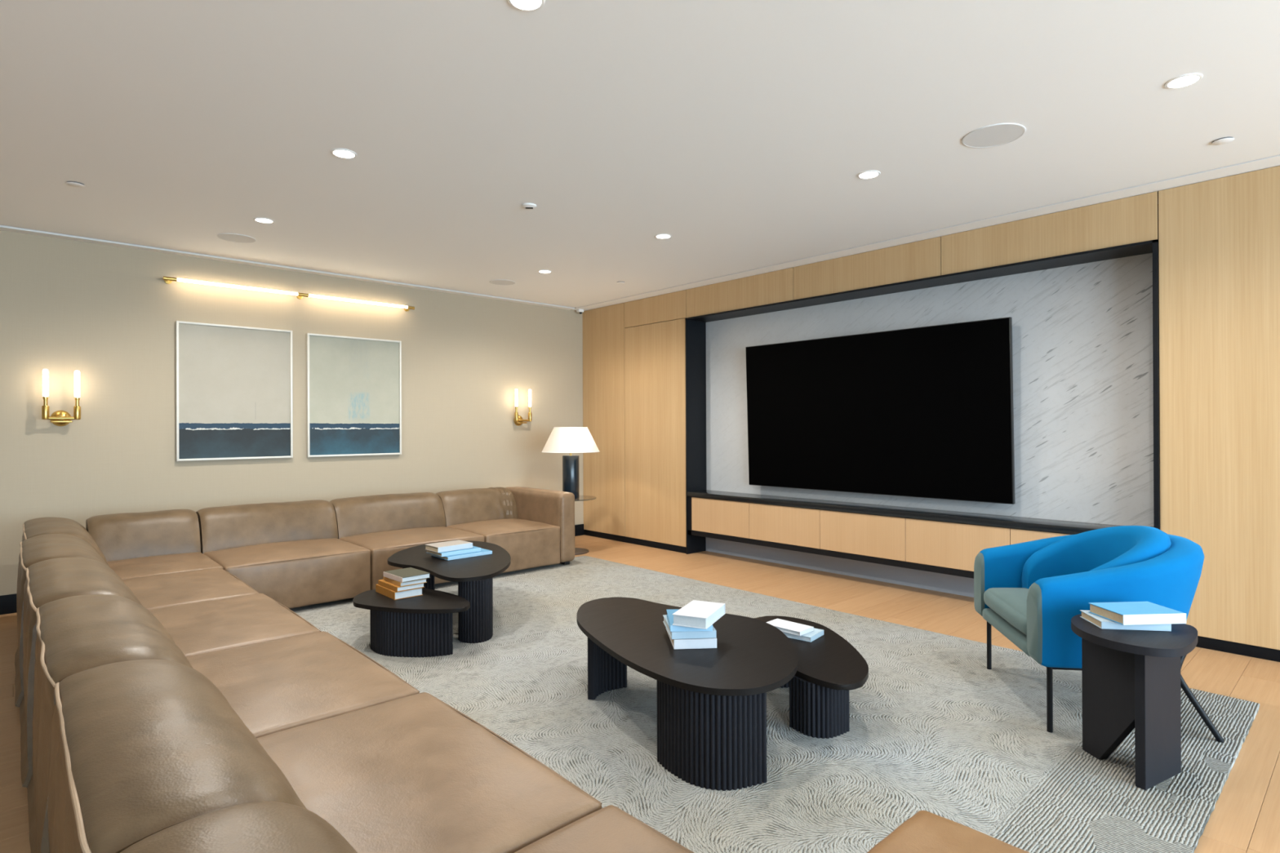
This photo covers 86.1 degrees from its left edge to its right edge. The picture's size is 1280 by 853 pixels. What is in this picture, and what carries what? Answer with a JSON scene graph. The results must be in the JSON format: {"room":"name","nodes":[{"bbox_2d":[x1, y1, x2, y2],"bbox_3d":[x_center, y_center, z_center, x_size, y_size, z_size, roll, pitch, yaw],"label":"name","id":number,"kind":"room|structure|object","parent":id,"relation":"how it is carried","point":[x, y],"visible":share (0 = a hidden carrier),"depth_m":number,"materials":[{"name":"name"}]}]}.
{"room":"living room","nodes":[
{"label":"living room","id":0,"kind":"room"},
{"bbox_2d":[0,230,583,595],"bbox_3d":[-3.815,-0.087,5.646,9.200,2.850,0.120,0,0,-42],"label":"wall","id":1,"kind":"structure","parent":0,"point":[108,314],"depth_m":5.76,"materials":[{"name":"beige paint"}]},
{"bbox_2d":[41,368,80,426],"bbox_3d":[-4.277,-0.209,5.061,0.220,0.415,0.121,0,0,-42],"label":"wall sconce","id":2,"kind":"object","parent":1,"relation":"attached to","point":[59,418],"visible":1,"depth_m":5.07,"materials":[{"name":"gold metal"}]},
{"bbox_2d":[41,396,49,419],"bbox_3d":[-4.315,-0.133,4.971,0.042,0.167,0.042,0,0,-42],"label":"candle holder","id":3,"kind":"object","parent":2,"relation":"on","point":[45,408],"depth_m":4.96,"materials":[{"name":"gold metal"}]},
{"bbox_2d":[73,397,80,419],"bbox_3d":[-4.184,-0.133,5.091,0.042,0.167,0.042,0,0,-42],"label":"candle holder","id":4,"kind":"object","parent":2,"relation":"on","point":[77,408],"depth_m":5.08,"materials":[{"name":"gold metal"}]},
{"bbox_2d":[175,320,293,461],"bbox_3d":[-3.452,-0.290,5.867,0.873,1.140,0.038,0,0,-42],"label":"framed picture","id":5,"kind":"object","parent":1,"relation":"attached to","point":[234,384],"visible":1,"depth_m":5.84,"materials":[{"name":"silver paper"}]},
{"bbox_2d":[163,275,414,311],"bbox_3d":[-3.056,-1.184,6.186,2.080,0.052,0.118,0,0,-42],"label":"light bar","id":6,"kind":"object","parent":1,"relation":"attached to","point":[168,280],"visible":1,"depth_m":6.03,"materials":[{"name":"gold metal"}]},
{"bbox_2d":[0,524,583,614],"bbox_3d":[-3.924,1.271,5.447,8.765,0.135,0.014,0,0,-42],"label":"baseboard","id":7,"kind":"structure","parent":1,"relation":"attached to","point":[7,602],"depth_m":4.91,"materials":[{"name":"black wood"}]},
{"bbox_2d":[306,333,401,457],"bbox_3d":[-2.713,-0.286,6.543,0.877,1.130,0.038,0,0,-42],"label":"framed picture","id":8,"kind":"object","parent":1,"relation":"attached to","point":[353,384],"visible":1,"depth_m":6.52,"materials":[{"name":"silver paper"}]},
{"bbox_2d":[514,388,531,426],"bbox_3d":[-1.343,-0.215,7.747,0.220,0.415,0.121,0,0,-42],"label":"wall sconce","id":9,"kind":"object","parent":1,"relation":"attached to","point":[518,420],"visible":1,"depth_m":7.75,"materials":[{"name":"gold metal"}]},
{"bbox_2d":[514,406,518,421],"bbox_3d":[-1.381,-0.139,7.658,0.042,0.167,0.042,0,0,-42],"label":"candle holder","id":10,"kind":"object","parent":9,"relation":"on","point":[516,415],"depth_m":7.65,"materials":[{"name":"gold metal"}]},
{"bbox_2d":[528,406,531,421],"bbox_3d":[-1.250,-0.139,7.778,0.042,0.167,0.042,0,0,-42],"label":"candle holder","id":11,"kind":"object","parent":9,"relation":"on","point":[530,407],"depth_m":7.76,"materials":[{"name":"gold metal"}]},
{"bbox_2d":[0,0,1279,311],"bbox_3d":[-0.103,-1.529,1.663,9.300,0.210,10.980,0,0,-42],"label":"ceiling","id":12,"kind":"structure","parent":0,"point":[741,132],"depth_m":3.25,"materials":[{"name":"paint"}]},
{"bbox_2d":[66,181,84,187],"bbox_3d":[-3.293,-1.413,3.996,0.087,0.008,0.087,0,0,-42],"label":"sprinkler cover","id":13,"kind":"object","parent":12,"relation":"attached to","point":[73,184],"visible":1,"depth_m":3.98,"materials":[{"name":"paint"}]},
{"bbox_2d":[217,233,256,243],"bbox_3d":[-3.027,-1.413,5.141,0.252,0.005,0.252,0,0,-42],"label":"ceiling speaker","id":14,"kind":"object","parent":12,"relation":"attached to","point":[235,237],"visible":1,"depth_m":5.13,"materials":[{"name":"paint"}]},
{"bbox_2d":[253,217,274,223],"bbox_3d":[-2.584,-1.416,4.706,0.128,0.005,0.128,0,0,-42],"label":"recessed light","id":15,"kind":"object","parent":12,"relation":"in","point":[261,220],"visible":1,"depth_m":4.69,"materials":[{"name":"white paint"}]},
{"bbox_2d":[330,148,356,158],"bbox_3d":[-1.544,-1.422,3.571,0.128,0.005,0.128,0,0,-42],"label":"recessed light","id":16,"kind":"object","parent":12,"relation":"in","point":[340,153],"visible":1,"depth_m":3.56,"materials":[{"name":"white paint"}]},
{"bbox_2d":[489,279,515,284],"bbox_3d":[-1.353,-1.417,6.735,0.252,0.005,0.252,0,0,-42],"label":"ceiling speaker","id":17,"kind":"object","parent":12,"relation":"attached to","point":[497,282],"visible":1,"depth_m":6.71,"materials":[{"name":"paint"}]},
{"bbox_2d":[506,0,545,11],"bbox_3d":[-0.383,-1.429,2.295,0.128,0.005,0.128,0,0,-42],"label":"recessed light","id":18,"kind":"object","parent":12,"relation":"in","point":[522,5],"visible":1,"depth_m":2.32,"materials":[{"name":"white paint"}]},
{"bbox_2d":[521,203,536,208],"bbox_3d":[-0.714,-1.417,4.418,0.094,0.018,0.094,0,0,-42],"label":"smoke detector","id":19,"kind":"object","parent":12,"relation":"attached to","point":[527,206],"visible":1,"depth_m":4.40,"materials":[{"name":"white paint"}]},
{"bbox_2d":[537,269,551,273],"bbox_3d":[-0.871,-1.420,6.274,0.128,0.005,0.128,0,0,-42],"label":"recessed light","id":20,"kind":"object","parent":12,"relation":"in","point":[544,271],"visible":1,"depth_m":6.27,"materials":[{"name":"white paint"}]},
{"bbox_2d":[576,308,583,314],"bbox_3d":[-0.725,-1.391,8.293,0.075,0.055,0.060,0,0,-42],"label":"security camera","id":21,"kind":"object","parent":12,"relation":"attached to","point":[580,311],"visible":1,"depth_m":8.28,"materials":[{"name":"white paint"}]},
{"bbox_2d":[654,233,671,239],"bbox_3d":[0.174,-1.426,5.137,0.128,0.005,0.128,0,0,-42],"label":"recessed light","id":22,"kind":"object","parent":12,"relation":"in","point":[662,236],"visible":1,"depth_m":5.13,"materials":[{"name":"white paint"}]},
{"bbox_2d":[857,169,880,178],"bbox_3d":[1.302,-1.433,3.898,0.128,0.005,0.128,0,0,-42],"label":"recessed light","id":23,"kind":"object","parent":12,"relation":"in","point":[866,174],"visible":1,"depth_m":3.89,"materials":[{"name":"white paint"}]},
{"bbox_2d":[961,123,1026,147],"bbox_3d":[1.746,-1.436,3.386,0.282,0.005,0.282,0,0,-42],"label":"ceiling speaker","id":24,"kind":"object","parent":12,"relation":"attached to","point":[995,135],"visible":1,"depth_m":3.38,"materials":[{"name":"paint"}]},
{"bbox_2d":[1164,72,1203,88],"bbox_3d":[2.264,-1.439,2.854,0.128,0.005,0.128,0,0,-42],"label":"recessed light","id":25,"kind":"object","parent":12,"relation":"in","point":[1188,79],"visible":1,"depth_m":2.85,"materials":[{"name":"white paint"}]},
{"bbox_2d":[1212,137,1234,145],"bbox_3d":[2.938,-1.439,3.450,0.087,0.008,0.087,0,0,-42],"label":"sprinkler cover","id":26,"kind":"object","parent":12,"relation":"attached to","point":[1225,140],"visible":1,"depth_m":3.44,"materials":[{"name":"paint"}]},
{"bbox_2d":[0,534,1279,852],"bbox_3d":[-0.128,1.366,1.624,9.200,0.100,10.980,0,0,-42],"label":"floor","id":27,"kind":"structure","parent":0,"point":[1245,818],"depth_m":3.79,"materials":[{"name":"brown wood"}]},
{"bbox_2d":[22,509,223,579],"bbox_3d":[-3.481,0.964,4.588,1.009,0.708,1.051,0,0,-42],"label":"module","id":28,"kind":"object","parent":27,"relation":"on","point":[132,544],"visible":0.48,"depth_m":4.78,"materials":[{"name":"beige leather"}]},
{"bbox_2d":[574,495,596,555],"bbox_3d":[-0.731,1.042,7.257,0.540,0.575,0.540,0,0,-42],"label":"glass side table","id":29,"kind":"object","parent":27,"relation":"on","point":[578,551],"visible":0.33,"depth_m":7.20,"materials":[{"name":"clear glass"}]},
{"bbox_2d":[541,426,599,497],"bbox_3d":[-0.734,0.379,7.258,0.615,0.750,0.615,0,0,-42],"label":"table lamp","id":30,"kind":"object","parent":29,"relation":"on","point":[570,440],"visible":0.96,"depth_m":7.11,"materials":[{"name":"white fabric"}]},
{"bbox_2d":[289,555,1259,852],"bbox_3d":[-0.214,1.312,3.816,3.740,0.016,5.118,0,0,-42],"label":"area rug","id":31,"kind":"object","parent":27,"relation":"on","point":[936,731],"visible":0.43,"depth_m":2.85,"materials":[{"name":"grey carpet"}]},
{"bbox_2d":[14,533,258,706],"bbox_3d":[-2.807,0.959,3.830,1.021,0.711,0.979,0,0,-42],"label":"module","id":32,"kind":"object","parent":31,"relation":"on","point":[170,589],"visible":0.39,"depth_m":3.70,"materials":[{"name":"beige leather"}]},
{"bbox_2d":[19,557,320,787],"bbox_3d":[-2.133,0.956,3.115,1.021,0.709,0.985,0,0,-42],"label":"module","id":33,"kind":"object","parent":31,"relation":"on","point":[199,628],"visible":0.38,"depth_m":2.96,"materials":[{"name":"beige leather"}]},
{"bbox_2d":[26,594,419,852],"bbox_3d":[-1.456,0.952,2.400,1.022,0.708,0.984,0,0,-42],"label":"module","id":34,"kind":"object","parent":31,"relation":"on","point":[275,686],"visible":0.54,"depth_m":2.25,"materials":[{"name":"beige leather"}]},
{"bbox_2d":[195,499,370,608],"bbox_3d":[-2.745,0.968,5.252,0.976,0.697,1.071,0,0,-42],"label":"module","id":35,"kind":"object","parent":31,"relation":"on","point":[291,553],"visible":0.77,"depth_m":5.11,"materials":[{"name":"beige leather"}]},
{"bbox_2d":[47,659,601,852],"bbox_3d":[-0.781,0.947,1.684,1.022,0.710,0.982,0,0,-42],"label":"module","id":36,"kind":"object","parent":31,"relation":"on","point":[140,748],"visible":0.85,"depth_m":1.56,"materials":[{"name":"beige leather"}]},
{"bbox_2d":[120,801,693,852],"bbox_3d":[-0.107,0.944,0.970,1.020,0.708,0.982,0,0,-42],"label":"module","id":37,"kind":"object","parent":31,"relation":"on","point":[257,827],"visible":1,"depth_m":1.06,"materials":[{"name":"beige leather"}]},
{"bbox_2d":[328,492,484,590],"bbox_3d":[-2.027,0.965,5.909,0.974,0.699,1.072,0,0,-42],"label":"module","id":38,"kind":"object","parent":31,"relation":"on","point":[384,525],"visible":0.64,"depth_m":5.89,"materials":[{"name":"beige leather"}]},
{"bbox_2d":[353,588,470,657],"bbox_3d":[-1.346,1.167,4.087,0.810,0.284,0.457,0,0,21],"label":"coffee table","id":39,"kind":"object","parent":31,"relation":"on","point":[422,625],"visible":0.91,"depth_m":3.90,"materials":[{"name":"black wood"}]},
{"bbox_2d":[375,583,422,599],"bbox_3d":[-1.481,1.002,4.208,0.176,0.046,0.285,0,0,-42],"label":"book","id":40,"kind":"object","parent":39,"relation":"on","point":[390,593],"visible":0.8,"depth_m":4.12,"materials":[{"name":"orange paper"}]},
{"bbox_2d":[377,579,424,591],"bbox_3d":[-1.465,0.964,4.201,0.173,0.028,0.270,0,0,-44],"label":"book","id":41,"kind":"object","parent":40,"relation":"on","point":[383,583],"visible":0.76,"depth_m":4.12,"materials":[{"name":"orange paper"}]},
{"bbox_2d":[383,576,426,586],"bbox_3d":[-1.443,0.937,4.204,0.166,0.024,0.260,0,0,-42],"label":"book","id":42,"kind":"object","parent":41,"relation":"on","point":[420,581],"visible":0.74,"depth_m":4.11,"materials":[{"name":"paper"}]},
{"bbox_2d":[383,567,430,582],"bbox_3d":[-1.430,0.909,4.197,0.250,0.030,0.181,0,0,45],"label":"book","id":43,"kind":"object","parent":42,"relation":"on","point":[410,574],"visible":1,"depth_m":4.15,"materials":[{"name":"grey paper"}]},
{"bbox_2d":[387,541,511,643],"bbox_3d":[-1.250,1.111,4.796,0.880,0.398,1.356,0,0,-42],"label":"coffee table","id":44,"kind":"object","parent":31,"relation":"on","point":[474,575],"visible":0.8,"depth_m":4.29,"materials":[{"name":"black wood"}]},
{"bbox_2d":[431,548,492,560],"bbox_3d":[-1.263,0.900,4.860,0.345,0.022,0.241,0,0,-44],"label":"book","id":45,"kind":"object","parent":44,"relation":"on","point":[483,552],"visible":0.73,"depth_m":4.77,"materials":[{"name":"blue paper"}]},
{"bbox_2d":[426,546,480,556],"bbox_3d":[-1.319,0.876,4.846,0.305,0.024,0.226,0,0,-44],"label":"book","id":46,"kind":"object","parent":45,"relation":"on","point":[473,548],"visible":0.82,"depth_m":4.76,"materials":[{"name":"blue paper"}]},
{"bbox_2d":[425,539,472,552],"bbox_3d":[-1.350,0.845,4.838,0.186,0.036,0.270,0,0,45],"label":"book","id":47,"kind":"object","parent":46,"relation":"on","point":[440,547],"visible":1,"depth_m":4.79,"materials":[{"name":"white paper"}]},
{"bbox_2d":[435,486,574,573],"bbox_3d":[-1.306,0.964,6.569,0.982,0.698,1.068,0,0,-42],"label":"module","id":48,"kind":"object","parent":31,"relation":"on","point":[535,526],"visible":0.76,"depth_m":6.45,"materials":[{"name":"beige leather"}]},
{"bbox_2d":[576,596,797,791],"bbox_3d":[0.154,1.117,3.120,0.863,0.368,1.392,0,0,-42],"label":"coffee table","id":49,"kind":"object","parent":31,"relation":"on","point":[712,702],"visible":0.96,"depth_m":2.60,"materials":[{"name":"black wood"}]},
{"bbox_2d":[666,628,716,648],"bbox_3d":[0.221,0.911,3.018,0.182,0.040,0.301,0,0,-4],"label":"book","id":50,"kind":"object","parent":49,"relation":"on","point":[691,643],"visible":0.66,"depth_m":2.87,"materials":[{"name":"paper"}]},
{"bbox_2d":[662,614,715,639],"bbox_3d":[0.213,0.875,3.003,0.190,0.031,0.263,0,0,-6],"label":"book","id":51,"kind":"object","parent":50,"relation":"on","point":[698,634],"visible":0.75,"depth_m":2.88,"materials":[{"name":"blue paper"}]},
{"bbox_2d":[666,608,712,631],"bbox_3d":[0.212,0.845,2.990,0.178,0.027,0.251,0,0,-2],"label":"book","id":52,"kind":"object","parent":51,"relation":"on","point":[669,615],"visible":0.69,"depth_m":2.87,"materials":[{"name":"blue paper"}]},
{"bbox_2d":[672,600,724,629],"bbox_3d":[0.256,0.807,2.946,0.150,0.046,0.256,0,0,25],"label":"book","id":53,"kind":"object","parent":52,"relation":"on","point":[695,614],"visible":1,"depth_m":2.88,"materials":[{"name":"white paper"}]},
{"bbox_2d":[753,615,868,738],"bbox_3d":[0.802,1.175,3.295,0.431,0.248,1.026,0,0,-4],"label":"coffee table","id":54,"kind":"object","parent":31,"relation":"on","point":[829,667],"visible":0.73,"depth_m":2.91,"materials":[{"name":"black wood"}]},
{"bbox_2d":[782,628,823,642],"bbox_3d":[0.791,1.038,3.461,0.226,0.024,0.155,0,0,39],"label":"book","id":55,"kind":"object","parent":54,"relation":"on","point":[810,637],"visible":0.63,"depth_m":3.38,"materials":[{"name":"paper"}]},
{"bbox_2d":[765,618,813,635],"bbox_3d":[0.751,1.015,3.467,0.125,0.020,0.216,0,0,-44],"label":"book","id":56,"kind":"object","parent":55,"relation":"on","point":[796,628],"visible":0.86,"depth_m":3.43,"materials":[{"name":"white paper"}]},
{"bbox_2d":[866,810,1030,852],"bbox_3d":[0.648,1.089,1.295,0.478,0.412,0.478,0,0,-42],"label":"pouf","id":57,"kind":"object","parent":31,"relation":"on","point":[925,832],"visible":1,"depth_m":1.48,"materials":[{"name":"brown leather"}]},
{"bbox_2d":[973,525,1224,742],"bbox_3d":[2.133,0.882,3.228,0.818,0.824,0.866,0,0,10],"label":"armchair","id":58,"kind":"object","parent":31,"relation":"on","point":[1030,592],"visible":0.73,"depth_m":2.94,"materials":[{"name":"blue fabric"}]},
{"bbox_2d":[983,587,1028,635],"bbox_3d":[2.023,0.876,3.247,0.592,0.126,0.610,0,0,10],"label":"seat cushion","id":59,"kind":"object","parent":58,"relation":"on","point":[1007,606],"depth_m":3.29,"materials":[{"name":"grey fabric"}]},
{"bbox_2d":[1071,613,1197,790],"bbox_3d":[1.860,1.029,2.598,0.475,0.528,0.388,0,0,-42],"label":"side table","id":60,"kind":"object","parent":31,"relation":"on","point":[1131,678],"visible":0.8,"depth_m":2.52,"materials":[{"name":"grey wood"}]},
{"bbox_2d":[1080,609,1171,631],"bbox_3d":[1.873,0.750,2.651,0.240,0.028,0.166,0,0,8],"label":"book","id":61,"kind":"object","parent":60,"relation":"on","point":[1100,622],"visible":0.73,"depth_m":2.58,"materials":[{"name":"paper"}]},
{"bbox_2d":[1088,601,1186,625],"bbox_3d":[1.905,0.716,2.630,0.248,0.038,0.179,0,0,-4],"label":"book","id":62,"kind":"object","parent":61,"relation":"on","point":[1124,613],"visible":1,"depth_m":2.58,"materials":[{"name":"paper"}]},
{"bbox_2d":[687,489,1119,597],"bbox_3d":[1.928,0.992,5.745,0.302,0.648,3.934,0,0,-42],"label":"media console","id":63,"kind":"object","parent":27,"relation":"on","point":[931,549],"visible":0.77,"depth_m":5.70,"materials":[{"name":"beige wood"}]},
{"bbox_2d":[687,489,1119,534],"bbox_3d":[1.927,0.692,5.745,0.302,0.048,3.934,0,0,-42],"label":"shelf","id":64,"kind":"object","parent":63,"relation":"attached to","point":[983,521],"depth_m":5.40,"materials":[{"name":"beige wood"}]},
{"bbox_2d":[582,165,1279,649],"bbox_3d":[3.127,-0.067,4.545,0.450,2.750,10.880,0,0,-42],"label":"wall","id":65,"kind":"structure","parent":0,"point":[1146,326],"depth_m":4.75,"materials":[{"name":"brown wood"}]},
{"bbox_2d":[583,529,686,553],"bbox_3d":[-0.091,1.294,7.775,0.018,0.067,1.758,0,0,-42],"label":"baseboard","id":66,"kind":"structure","parent":65,"relation":"attached to","point":[591,533],"depth_m":7.70,"materials":[{"name":"black wood"}]},
{"bbox_2d":[745,316,1015,504],"bbox_3d":[1.888,-0.108,5.845,0.110,1.352,2.410,0,0,-42],"label":"television","id":67,"kind":"object","parent":65,"relation":"attached to","point":[924,411],"visible":1,"depth_m":5.62,"materials":[{"name":"black"}]},
{"bbox_2d":[1195,635,1279,662],"bbox_3d":[4.926,1.264,2.296,0.018,0.067,5.144,0,0,-42],"label":"baseboard","id":68,"kind":"structure","parent":65,"relation":"attached to","point":[1273,655],"depth_m":3.92,"materials":[{"name":"black wood"}]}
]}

